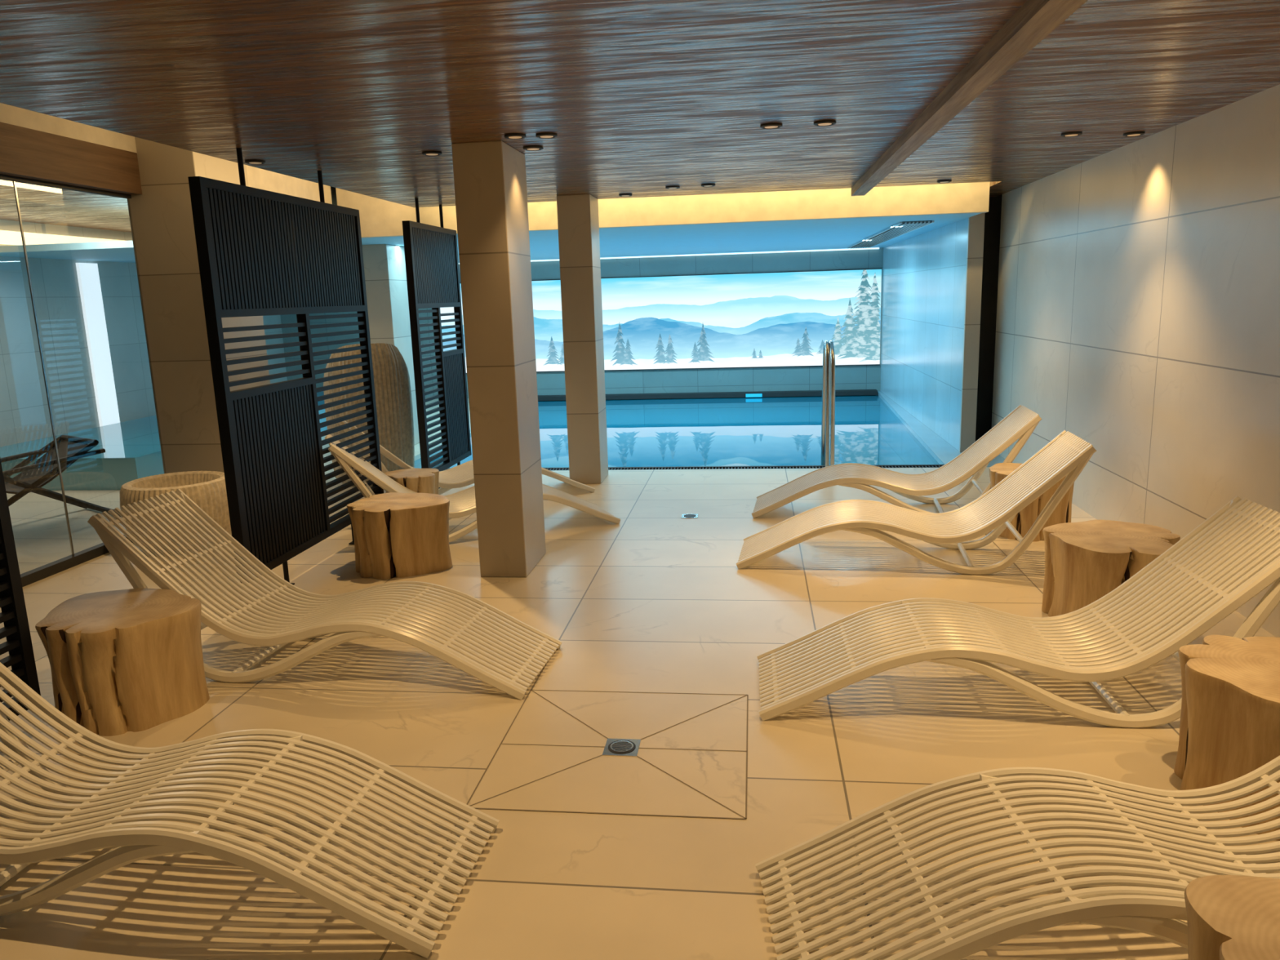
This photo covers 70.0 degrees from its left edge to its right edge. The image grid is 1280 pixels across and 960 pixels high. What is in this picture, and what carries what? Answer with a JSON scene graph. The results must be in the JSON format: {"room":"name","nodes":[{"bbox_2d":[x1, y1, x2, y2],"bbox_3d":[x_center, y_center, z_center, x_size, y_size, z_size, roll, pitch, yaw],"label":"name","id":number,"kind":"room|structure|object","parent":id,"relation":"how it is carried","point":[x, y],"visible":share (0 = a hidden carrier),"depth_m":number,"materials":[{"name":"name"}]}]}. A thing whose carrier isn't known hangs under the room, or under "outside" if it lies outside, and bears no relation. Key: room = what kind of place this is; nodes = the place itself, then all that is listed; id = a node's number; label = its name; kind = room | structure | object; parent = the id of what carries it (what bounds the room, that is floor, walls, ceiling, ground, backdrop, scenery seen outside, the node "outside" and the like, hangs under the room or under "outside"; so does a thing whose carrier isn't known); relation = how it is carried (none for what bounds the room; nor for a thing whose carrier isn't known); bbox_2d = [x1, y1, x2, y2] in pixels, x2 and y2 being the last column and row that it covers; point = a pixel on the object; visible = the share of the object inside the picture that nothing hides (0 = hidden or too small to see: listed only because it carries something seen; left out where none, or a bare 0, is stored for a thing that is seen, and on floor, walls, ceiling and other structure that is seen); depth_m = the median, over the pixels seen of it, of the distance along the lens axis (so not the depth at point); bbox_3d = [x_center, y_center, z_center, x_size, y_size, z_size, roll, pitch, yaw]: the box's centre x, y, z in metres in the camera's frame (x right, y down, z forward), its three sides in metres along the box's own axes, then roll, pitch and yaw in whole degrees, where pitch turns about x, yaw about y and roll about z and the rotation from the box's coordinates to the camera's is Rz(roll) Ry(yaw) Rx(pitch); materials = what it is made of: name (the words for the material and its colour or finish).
{"room":"spa","nodes":[
{"label":"spa","id":0,"kind":"room"},
{"bbox_2d":[0,102,137,152],"bbox_3d":[-4.093,-1.715,2.827,0.200,0.300,8.800,0,11,7],"label":"wall","id":1,"kind":"structure","parent":0,"point":[9,114],"depth_m":5.77,"materials":[{"name":"paint"}]},
{"bbox_2d":[0,121,142,195],"bbox_3d":[-4.126,-1.361,2.543,0.200,0.280,8.100,0,11,7],"label":"ceiling beam","id":2,"kind":"structure","parent":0,"point":[24,153],"depth_m":5.78,"materials":[{"name":"brown wood"}]},
{"bbox_2d":[0,219,287,447],"bbox_3d":[-7.244,-1.165,7.440,0.200,3.000,16.800,0,11,7],"label":"wall","id":3,"kind":"structure","parent":0,"point":[24,415],"depth_m":10.66,"materials":[{"name":"tile"}]},
{"bbox_2d":[0,230,122,244],"bbox_3d":[-6.965,-2.355,8.602,0.060,0.140,12.000,0,11,7],"label":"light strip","id":4,"kind":"structure","parent":3,"relation":"attached to","point":[7,237],"depth_m":10.25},
{"bbox_2d":[75,262,119,426],"bbox_3d":[-6.652,-1.609,11.245,0.040,2.060,0.320,0,11,7],"label":"window","id":5,"kind":"structure","parent":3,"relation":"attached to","point":[88,277],"depth_m":11.21,"materials":[{"name":"white glass"}]},
{"bbox_2d":[0,179,333,232],"bbox_3d":[-5.623,-2.005,5.526,3.500,0.060,13.800,0,11,7],"label":"ceiling","id":6,"kind":"structure","parent":0,"point":[39,204],"depth_m":8.91,"materials":[{"name":"brown wood"}]},
{"bbox_2d":[246,164,332,204],"bbox_3d":[-3.194,-2.652,7.870,0.350,0.500,1.600,0,11,7],"label":"wall","id":7,"kind":"structure","parent":0,"point":[258,178],"depth_m":7.80,"materials":[{"name":"paint"}]},
{"bbox_2d":[330,186,337,204],"bbox_3d":[-2.032,-2.716,6.481,10.800,0.100,17.200,0,11,7],"label":"ceiling slab","id":8,"kind":"structure","parent":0,"point":[333,190],"depth_m":11.81,"materials":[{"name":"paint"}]},
{"bbox_2d":[0,213,980,262],"bbox_3d":[-1.567,-2.991,11.764,10.020,0.066,6.300,0,11,7],"label":"ceiling","id":9,"kind":"structure","parent":0,"point":[828,233],"depth_m":10.01,"materials":[{"name":"paint"}]},
{"bbox_2d":[458,247,879,264],"bbox_3d":[0.260,-3.572,14.608,6.950,0.020,0.040,0,11,7],"label":"recessed light","id":10,"kind":"object","parent":9,"relation":"in","point":[873,247],"visible":0.64,"depth_m":14.45,"materials":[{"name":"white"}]},
{"bbox_2d":[847,220,934,248],"bbox_3d":[2.981,-2.995,11.306,0.320,0.021,5.100,0,11,7],"label":"ceiling vent","id":11,"kind":"object","parent":9,"relation":"in","point":[900,228],"visible":1,"depth_m":10.33,"materials":[{"name":"metal"}]},
{"bbox_2d":[280,247,883,399],"bbox_3d":[-1.176,-2.640,15.129,10.360,3.500,0.200,0,11,7],"label":"wall","id":12,"kind":"structure","parent":0,"point":[846,377],"depth_m":14.82,"materials":[{"name":"tile"}]},
{"bbox_2d":[440,268,881,373],"bbox_3d":[0.215,-2.543,14.847,7.210,1.505,0.035,0,11,7],"label":"picture","id":13,"kind":"object","parent":12,"relation":"attached to","point":[762,319],"visible":0.78,"depth_m":14.71},
{"bbox_2d":[0,391,1279,959],"bbox_3d":[-1.931,0.518,7.129,10.800,0.500,16.800,0,11,7],"label":"floor","id":14,"kind":"structure","parent":0,"point":[655,600],"depth_m":3.48,"materials":[{"name":"tile"}]},
{"bbox_2d":[0,458,40,720],"bbox_3d":[-2.446,-0.013,2.370,0.060,2.443,1.850,0,11,7],"label":"privacy screen","id":15,"kind":"object","parent":14,"relation":"on","point":[13,615],"visible":0.75,"depth_m":3.35,"materials":[{"name":"black paint"}]},
{"bbox_2d":[0,435,120,516],"bbox_3d":[-4.787,-0.043,6.880,0.650,0.868,1.340,7,14,36],"label":"deck chair","id":16,"kind":"object","parent":14,"relation":"on","point":[45,469],"visible":0.92,"depth_m":7.06,"materials":[{"name":"black paint"}]},
{"bbox_2d":[0,173,165,586],"bbox_3d":[-4.085,-0.037,2.804,0.060,2.420,8.090,0,11,7],"label":"glass door frame","id":17,"kind":"structure","parent":14,"relation":"on","point":[42,572],"depth_m":5.84,"materials":[{"name":"metal"}]},
{"bbox_2d":[35,588,209,736],"bbox_3d":[-2.103,0.728,3.738,0.627,0.432,0.543,0,11,7],"label":"table","id":18,"kind":"object","parent":14,"relation":"on","point":[122,661],"visible":0.98,"depth_m":3.56,"materials":[{"name":"brown wood"}]},
{"bbox_2d":[0,391,327,490],"bbox_3d":[-5.241,-0.636,11.362,2.000,0.300,5.900,0,11,7],"label":"water","id":19,"kind":"object","parent":14,"relation":"on","point":[132,448],"visible":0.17,"depth_m":8.60,"materials":[{"name":"teal liquid"}]},
{"bbox_2d":[120,471,231,553],"bbox_3d":[-3.189,0.221,6.350,0.718,0.465,0.718,0,11,7],"label":"wicker basket","id":20,"kind":"object","parent":14,"relation":"on","point":[206,489],"visible":0.52,"depth_m":6.18,"materials":[{"name":"beige wicker"}]},
{"bbox_2d":[128,137,270,473],"bbox_3d":[-3.318,-1.199,7.001,0.540,3.000,0.700,0,11,7],"label":"wall","id":21,"kind":"structure","parent":14,"relation":"on","point":[162,216],"depth_m":6.66,"materials":[{"name":"tile"}]},
{"bbox_2d":[0,662,499,958],"bbox_3d":[-1.445,0.775,2.624,1.944,0.751,0.573,0,11,9],"label":"lounge chair","id":22,"kind":"object","parent":14,"relation":"on","point":[153,784],"visible":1,"depth_m":2.56,"materials":[{"name":"beige plastic"}]},
{"bbox_2d":[187,147,383,585],"bbox_3d":[-2.048,-0.673,5.600,0.060,2.443,1.870,0,11,7],"label":"privacy screen","id":23,"kind":"object","parent":14,"relation":"on","point":[261,252],"visible":0.92,"depth_m":5.28,"materials":[{"name":"black paint"}]},
{"bbox_2d":[87,488,562,699],"bbox_3d":[-1.379,0.473,4.119,1.944,0.751,0.573,0,12,11],"label":"lounge chair","id":24,"kind":"object","parent":14,"relation":"on","point":[459,628],"visible":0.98,"depth_m":4.07,"materials":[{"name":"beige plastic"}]},
{"bbox_2d":[323,342,414,485],"bbox_3d":[-2.470,-0.617,8.369,0.771,1.270,0.696,-6,12,-22],"label":"chair","id":25,"kind":"object","parent":14,"relation":"on","point":[393,401],"visible":0.58,"depth_m":8.12,"materials":[{"name":"beige wicker"}]},
{"bbox_2d":[343,426,368,451],"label":"lounge chair","id":26,"kind":"object","parent":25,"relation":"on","point":[345,430],"depth_m":6.76,"materials":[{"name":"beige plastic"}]},
{"bbox_2d":[324,434,417,497],"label":"lounge chair","id":27,"kind":"object","parent":14,"relation":"on","point":[346,460],"depth_m":5.92,"materials":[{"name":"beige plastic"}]},
{"bbox_2d":[362,244,419,444],"bbox_3d":[-2.821,-1.497,10.359,0.380,2.234,0.730,0,11,7],"label":"stone pillar","id":28,"kind":"structure","parent":14,"relation":"on","point":[384,264],"depth_m":9.96,"materials":[{"name":"tile"}]},
{"bbox_2d":[379,444,414,472],"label":"lounge chair","id":29,"kind":"object","parent":14,"relation":"on","point":[384,451],"depth_m":6.87,"materials":[{"name":"beige wood"}]},
{"bbox_2d":[346,492,452,579],"bbox_3d":[-1.460,0.334,5.626,0.618,0.422,0.536,0,11,7],"label":"table","id":30,"kind":"object","parent":14,"relation":"on","point":[398,535],"visible":1,"depth_m":5.46,"materials":[{"name":"brown wood"}]},
{"bbox_2d":[383,467,439,494],"bbox_3d":[-1.690,0.130,6.782,0.425,0.382,0.400,0,11,7],"label":"table","id":31,"kind":"object","parent":14,"relation":"on","point":[417,480],"visible":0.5,"depth_m":6.62,"materials":[{"name":"brown wood"}]},
{"bbox_2d":[402,198,471,488],"bbox_3d":[-1.752,-1.165,8.007,0.060,2.443,1.180,0,11,7],"label":"privacy screen","id":32,"kind":"object","parent":14,"relation":"on","point":[431,251],"visible":0.92,"depth_m":7.93,"materials":[{"name":"black paint"}]},
{"bbox_2d":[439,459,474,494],"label":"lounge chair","id":33,"kind":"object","parent":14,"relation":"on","point":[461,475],"depth_m":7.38,"materials":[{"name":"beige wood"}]},
{"bbox_2d":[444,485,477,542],"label":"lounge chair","id":34,"kind":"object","parent":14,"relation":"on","point":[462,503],"depth_m":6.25,"materials":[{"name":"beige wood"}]},
{"bbox_2d":[451,140,546,577],"bbox_3d":[-0.812,-0.674,5.411,0.280,2.443,0.520,0,11,7],"label":"stone pillar","id":35,"kind":"structure","parent":14,"relation":"on","point":[490,178],"depth_m":5.20,"materials":[{"name":"stone"}]},
{"bbox_2d":[541,466,595,492],"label":"lounge chair","id":36,"kind":"object","parent":14,"relation":"on","point":[545,472],"depth_m":7.57,"materials":[{"name":"beige wood"}]},
{"bbox_2d":[542,484,620,524],"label":"lounge chair","id":37,"kind":"object","parent":14,"relation":"on","point":[549,493],"depth_m":6.54,"materials":[{"name":"beige wood"}]},
{"bbox_2d":[556,194,608,484],"bbox_3d":[-0.492,-1.204,8.008,0.280,2.443,0.420,0,11,7],"label":"stone pillar","id":38,"kind":"structure","parent":14,"relation":"on","point":[578,222],"depth_m":7.83,"materials":[{"name":"tile"}]},
{"bbox_2d":[466,689,748,819],"bbox_3d":[-0.063,0.963,3.330,0.905,0.008,0.905,0,11,7],"label":"floor drain","id":39,"kind":"object","parent":14,"relation":"on","point":[618,753],"visible":0.99,"depth_m":3.24,"materials":[{"name":"tile"}]},
{"bbox_2d":[414,395,939,468],"bbox_3d":[0.645,-0.508,11.845,5.560,0.400,6.580,0,11,7],"label":"pool water","id":40,"kind":"object","parent":14,"relation":"in","point":[759,431],"visible":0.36,"depth_m":10.99,"materials":[{"name":"teal liquid"}]},
{"bbox_2d":[680,514,698,518],"bbox_3d":[0.367,0.266,6.743,0.120,0.006,0.120,0,11,7],"label":"floor drain","id":41,"kind":"object","parent":14,"relation":"on","point":[683,516],"visible":1,"depth_m":6.72,"materials":[{"name":"metal"}]},
{"bbox_2d":[445,464,944,470],"bbox_3d":[0.153,-0.088,8.681,5.360,0.050,0.160,0,11,7],"label":"grate","id":42,"kind":"object","parent":14,"relation":"on","point":[877,465],"visible":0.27,"depth_m":8.60,"materials":[{"name":"metal"}]},
{"bbox_2d":[537,389,877,400],"bbox_3d":[1.014,-1.381,14.896,5.550,0.070,0.210,0,11,7],"label":"pool edge coping","id":43,"kind":"object","parent":14,"relation":"on","point":[850,392],"visible":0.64,"depth_m":14.78},
{"bbox_2d":[820,339,835,466],"bbox_3d":[1.725,-0.674,8.385,0.130,1.206,0.644,0,11,7],"label":"pool handrail","id":44,"kind":"object","parent":14,"relation":"on","point":[828,420],"visible":0.93,"depth_m":8.18,"materials":[{"name":"metal"}]},
{"bbox_2d":[751,404,1042,518],"bbox_3d":[1.805,-0.134,6.652,1.944,0.751,0.573,0,12,11],"label":"lounge chair","id":45,"kind":"object","parent":14,"relation":"on","point":[1021,422],"visible":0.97,"depth_m":6.55,"materials":[{"name":"light wood"},{"name":"metal"}]},
{"bbox_2d":[736,430,1096,574],"bbox_3d":[1.565,0.117,5.437,1.944,0.751,0.573,0,12,11],"label":"lounge chair","id":46,"kind":"object","parent":14,"relation":"on","point":[1067,454],"visible":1,"depth_m":5.30,"materials":[{"name":"light wood"},{"name":"metal"}]},
{"bbox_2d":[755,755,1279,959],"bbox_3d":[1.284,0.772,2.217,1.944,0.751,0.573,-2,11,0],"label":"lounge chair","id":47,"kind":"object","parent":14,"relation":"on","point":[1161,832],"visible":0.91,"depth_m":2.25,"materials":[{"name":"light wood"},{"name":"metal"}]},
{"bbox_2d":[756,495,1279,728],"bbox_3d":[1.439,0.493,3.582,1.944,0.751,0.573,0,11,7],"label":"lounge chair","id":48,"kind":"object","parent":14,"relation":"on","point":[1230,557],"visible":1,"depth_m":3.49,"materials":[{"name":"light wood"},{"name":"metal"}]},
{"bbox_2d":[989,462,1074,542],"bbox_3d":[2.546,0.140,5.972,0.531,0.423,0.467,7,14,36],"label":"table","id":49,"kind":"object","parent":14,"relation":"on","point":[1024,520],"visible":0.32,"depth_m":5.81,"materials":[{"name":"brown wood"}]},
{"bbox_2d":[1041,520,1180,617],"bbox_3d":[2.268,0.467,4.387,0.587,0.422,0.649,0,11,7],"label":"table","id":50,"kind":"object","parent":14,"relation":"on","point":[1086,561],"visible":0.73,"depth_m":4.27,"materials":[{"name":"brown wood"}]},
{"bbox_2d":[1173,635,1279,840],"bbox_3d":[1.998,0.780,2.839,0.596,0.432,0.556,0,11,7],"label":"table","id":51,"kind":"object","parent":14,"relation":"on","point":[1229,725],"visible":0.91,"depth_m":2.78,"materials":[{"name":"brown wood"}]},
{"bbox_2d":[1184,875,1279,959],"bbox_3d":[1.303,1.052,1.592,0.549,0.432,0.553,0,11,7],"label":"table","id":52,"kind":"object","parent":14,"relation":"on","point":[1229,917],"visible":1,"depth_m":1.73,"materials":[{"name":"brown wood"}]},
{"bbox_2d":[0,0,1279,207],"bbox_3d":[0.115,-1.629,3.662,5.344,0.060,11.400,0,11,7],"label":"ceiling","id":53,"kind":"structure","parent":0,"point":[640,98],"depth_m":3.64,"materials":[{"name":"brown wood"}]},
{"bbox_2d":[244,159,265,164],"bbox_3d":[-2.241,-1.851,5.326,0.112,0.014,0.112,0,11,7],"label":"recessed light","id":54,"kind":"object","parent":53,"relation":"in","point":[255,162],"visible":1,"depth_m":5.30,"materials":[{"name":"brown metal"}]},
{"bbox_2d":[422,151,441,155],"bbox_3d":[-1.186,-1.862,5.215,0.112,0.014,0.112,0,11,7],"label":"recessed light","id":55,"kind":"object","parent":53,"relation":"in","point":[424,153],"visible":1,"depth_m":5.19,"materials":[{"name":"brown metal"}]},
{"bbox_2d":[504,133,525,139],"bbox_3d":[-0.649,-1.786,4.753,0.112,0.014,0.112,0,11,7],"label":"recessed light","id":56,"kind":"object","parent":53,"relation":"in","point":[511,135],"visible":1,"depth_m":4.72,"materials":[{"name":"brown metal"}]},
{"bbox_2d":[523,145,542,151],"bbox_3d":[-0.601,-1.865,5.142,0.112,0.014,0.112,0,11,7],"label":"recessed light","id":57,"kind":"object","parent":53,"relation":"in","point":[529,148],"visible":1,"depth_m":5.11,"materials":[{"name":"brown metal"}]},
{"bbox_2d":[535,132,557,138],"bbox_3d":[-0.486,-1.793,4.762,0.112,0.014,0.112,0,11,7],"label":"recessed light","id":58,"kind":"object","parent":53,"relation":"in","point":[544,135],"visible":1,"depth_m":4.73,"materials":[{"name":"brown metal"}]},
{"bbox_2d":[618,193,632,196],"bbox_3d":[-0.121,-2.383,7.650,0.112,0.014,0.112,0,11,7],"label":"recessed light","id":59,"kind":"object","parent":53,"relation":"in","point":[621,194],"visible":1,"depth_m":7.62,"materials":[{"name":"brown"}]},
{"bbox_2d":[665,185,679,189],"bbox_3d":[0.258,-2.307,7.207,0.112,0.014,0.112,0,11,7],"label":"recessed light","id":60,"kind":"object","parent":53,"relation":"in","point":[672,187],"visible":1,"depth_m":7.17,"materials":[{"name":"brown"}]},
{"bbox_2d":[701,183,715,186],"bbox_3d":[0.532,-2.302,7.144,0.112,0.014,0.112,0,11,7],"label":"recessed light","id":61,"kind":"object","parent":53,"relation":"in","point":[703,184],"visible":1,"depth_m":7.11,"materials":[{"name":"brown"}]},
{"bbox_2d":[760,122,782,128],"bbox_3d":[0.673,-1.814,4.687,0.112,0.014,0.112,0,11,7],"label":"recessed light","id":62,"kind":"object","parent":53,"relation":"in","point":[771,125],"visible":1,"depth_m":4.66,"materials":[{"name":"brown metal"}]},
{"bbox_2d":[813,120,835,126],"bbox_3d":[0.941,-1.815,4.653,0.112,0.014,0.112,0,11,7],"label":"recessed light","id":63,"kind":"object","parent":53,"relation":"in","point":[821,122],"visible":1,"depth_m":4.62,"materials":[{"name":"brown metal"}]},
{"bbox_2d":[937,179,951,182],"bbox_3d":[2.455,-2.409,7.378,0.112,0.014,0.112,0,11,7],"label":"recessed light","id":64,"kind":"object","parent":53,"relation":"in","point":[942,180],"visible":1,"depth_m":7.34,"materials":[{"name":"brown metal"}]},
{"bbox_2d":[851,0,1087,195],"bbox_3d":[1.237,-1.436,2.844,0.110,0.065,10.000,0,11,7],"label":"ceiling beam","id":65,"kind":"structure","parent":53,"relation":"attached to","point":[1035,20],"depth_m":3.48,"materials":[{"name":"brown wood"}]},
{"bbox_2d":[1060,131,1082,137],"bbox_3d":[2.474,-1.982,5.243,0.112,0.014,0.112,0,11,7],"label":"recessed light","id":66,"kind":"object","parent":53,"relation":"in","point":[1071,134],"visible":1,"depth_m":5.21,"materials":[{"name":"brown metal"}]},
{"bbox_2d":[1123,131,1145,137],"bbox_3d":[2.865,-2.006,5.303,0.112,0.014,0.112,0,11,7],"label":"recessed light","id":67,"kind":"object","parent":53,"relation":"in","point":[1132,133],"visible":1,"depth_m":5.27,"materials":[{"name":"brown metal"}]},
{"bbox_2d":[335,182,990,238],"bbox_3d":[0.088,-2.711,8.328,5.950,0.766,0.100,0,11,7],"label":"wall","id":68,"kind":"structure","parent":0,"point":[379,218],"depth_m":8.24,"materials":[{"name":"paint"}]},
{"bbox_2d":[746,393,762,397],"bbox_3d":[1.829,-1.357,14.676,0.260,0.050,0.029,0,11,7],"label":"lamp","id":69,"kind":"object","parent":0,"point":[749,395],"depth_m":14.66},
{"bbox_2d":[880,217,968,451],"bbox_3d":[3.530,-2.324,11.550,0.140,3.000,5.760,0,11,7],"label":"wall","id":70,"kind":"structure","parent":0,"point":[924,274],"depth_m":10.67,"materials":[{"name":"tile"}]},
{"bbox_2d":[959,213,984,452],"bbox_3d":[3.182,-1.748,8.730,0.140,3.000,0.040,0,11,7],"label":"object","id":71,"kind":"structure","parent":70,"relation":"attached to","point":[975,231],"depth_m":8.77,"materials":[{"name":"stone"}]},
{"bbox_2d":[975,194,1001,441],"bbox_3d":[3.521,-1.835,9.112,0.440,3.000,0.100,0,11,7],"label":"wall","id":72,"kind":"structure","parent":0,"point":[992,218],"depth_m":9.11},
{"bbox_2d":[991,84,1279,637],"bbox_3d":[2.881,-0.667,3.390,0.200,3.000,11.150,0,11,7],"label":"wall","id":73,"kind":"structure","parent":0,"point":[1138,304],"depth_m":5.33,"materials":[{"name":"tile"}]}
]}

